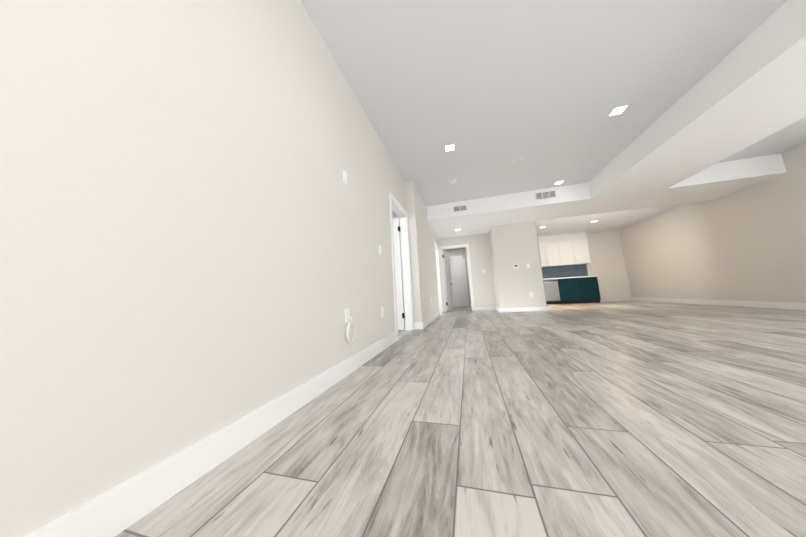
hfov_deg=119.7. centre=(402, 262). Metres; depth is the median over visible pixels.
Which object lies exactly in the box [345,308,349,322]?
outlet
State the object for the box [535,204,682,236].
ceiling
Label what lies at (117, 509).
baseboard
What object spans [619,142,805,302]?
wall
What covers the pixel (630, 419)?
floor
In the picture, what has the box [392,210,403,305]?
wall
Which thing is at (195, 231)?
wall
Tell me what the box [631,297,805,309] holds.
baseboard
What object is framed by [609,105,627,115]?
recessed light
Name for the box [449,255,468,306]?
door frame
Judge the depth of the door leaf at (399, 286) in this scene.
4.16 m
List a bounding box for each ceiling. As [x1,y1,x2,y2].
[300,0,805,205]
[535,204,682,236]
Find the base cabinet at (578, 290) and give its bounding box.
[557,277,600,303]
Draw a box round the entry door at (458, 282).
[443,257,466,306]
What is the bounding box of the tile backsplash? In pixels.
[542,264,587,278]
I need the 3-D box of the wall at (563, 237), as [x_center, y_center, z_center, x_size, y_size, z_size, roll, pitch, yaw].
[5.495,-0.873,9.049,2.600,0.269,0.360,-5,-8,15]
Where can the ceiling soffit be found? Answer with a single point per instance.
(710, 183)
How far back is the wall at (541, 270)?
6.13 m
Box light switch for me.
[342,169,346,184]
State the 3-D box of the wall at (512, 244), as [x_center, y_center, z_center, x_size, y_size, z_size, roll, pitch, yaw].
[3.170,0.148,6.628,1.110,2.390,0.760,-5,-8,15]
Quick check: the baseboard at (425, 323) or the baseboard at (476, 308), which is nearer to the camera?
the baseboard at (425, 323)
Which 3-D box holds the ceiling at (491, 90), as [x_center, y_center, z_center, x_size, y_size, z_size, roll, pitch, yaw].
[2.503,-2.191,1.281,6.740,0.160,7.750,-5,-8,15]
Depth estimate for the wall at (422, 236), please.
4.54 m
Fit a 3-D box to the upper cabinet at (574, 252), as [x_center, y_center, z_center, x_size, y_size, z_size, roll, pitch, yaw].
[6.313,-0.371,8.735,0.948,0.890,0.380,-5,-8,15]
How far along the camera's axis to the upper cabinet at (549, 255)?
8.79 m
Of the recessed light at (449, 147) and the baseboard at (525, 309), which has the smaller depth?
the recessed light at (449, 147)
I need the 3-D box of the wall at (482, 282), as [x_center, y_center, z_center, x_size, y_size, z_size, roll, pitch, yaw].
[2.433,0.022,7.310,2.540,2.900,0.120,-5,-8,15]
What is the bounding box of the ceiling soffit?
[426,153,785,238]
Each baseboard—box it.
[25,332,396,536]
[421,311,439,328]
[475,307,496,310]
[497,307,547,312]
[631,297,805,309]
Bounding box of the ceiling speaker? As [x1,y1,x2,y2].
[513,157,523,163]
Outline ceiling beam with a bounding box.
[589,0,805,197]
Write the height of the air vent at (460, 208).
0.160 m
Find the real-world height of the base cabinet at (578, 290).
0.888 m
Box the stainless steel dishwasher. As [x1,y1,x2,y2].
[543,279,559,303]
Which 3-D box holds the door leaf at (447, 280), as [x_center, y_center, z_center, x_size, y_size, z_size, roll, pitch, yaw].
[1.529,0.600,7.955,0.140,2.007,0.778,-7,-9,25]
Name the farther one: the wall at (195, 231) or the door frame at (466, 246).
the door frame at (466, 246)
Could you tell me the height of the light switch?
0.116 m
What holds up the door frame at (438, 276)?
attached to the wall at (422, 236)
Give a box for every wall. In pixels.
[0,0,406,536]
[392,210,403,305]
[405,181,438,321]
[438,233,496,306]
[442,248,470,307]
[489,221,545,307]
[537,235,546,306]
[538,232,586,243]
[586,230,631,301]
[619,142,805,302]
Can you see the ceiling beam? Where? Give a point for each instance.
(750, 89)
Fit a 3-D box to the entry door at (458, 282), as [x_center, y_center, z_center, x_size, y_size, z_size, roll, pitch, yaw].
[2.085,0.791,9.619,0.900,2.022,0.068,-5,-8,15]
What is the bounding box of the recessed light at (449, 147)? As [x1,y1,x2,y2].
[445,144,454,151]
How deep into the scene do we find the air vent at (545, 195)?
5.07 m
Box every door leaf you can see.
[393,217,404,329]
[442,250,453,310]
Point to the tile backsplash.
(565, 271)
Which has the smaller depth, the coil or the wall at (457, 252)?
the coil
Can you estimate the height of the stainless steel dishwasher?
0.885 m
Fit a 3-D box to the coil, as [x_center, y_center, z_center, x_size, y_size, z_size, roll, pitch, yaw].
[-0.429,0.551,1.936,0.035,0.216,0.141,-5,-8,15]
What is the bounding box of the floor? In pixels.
[115,301,805,536]
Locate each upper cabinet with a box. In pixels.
[539,242,560,266]
[558,239,590,265]
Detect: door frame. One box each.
[389,192,413,340]
[434,240,442,312]
[439,244,474,311]
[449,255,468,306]
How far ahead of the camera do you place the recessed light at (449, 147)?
3.48 m
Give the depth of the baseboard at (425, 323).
4.73 m
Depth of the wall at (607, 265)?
8.55 m
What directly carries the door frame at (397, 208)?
attached to the wall at (195, 231)
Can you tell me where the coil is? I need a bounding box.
[346,317,355,342]
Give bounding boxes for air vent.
[453,204,467,212]
[534,190,556,200]
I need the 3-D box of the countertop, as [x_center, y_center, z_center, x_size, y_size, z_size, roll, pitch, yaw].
[5.532,0.599,8.701,2.598,0.040,0.638,-5,-8,15]
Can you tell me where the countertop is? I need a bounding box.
[543,275,597,279]
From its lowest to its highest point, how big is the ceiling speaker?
0.008 m

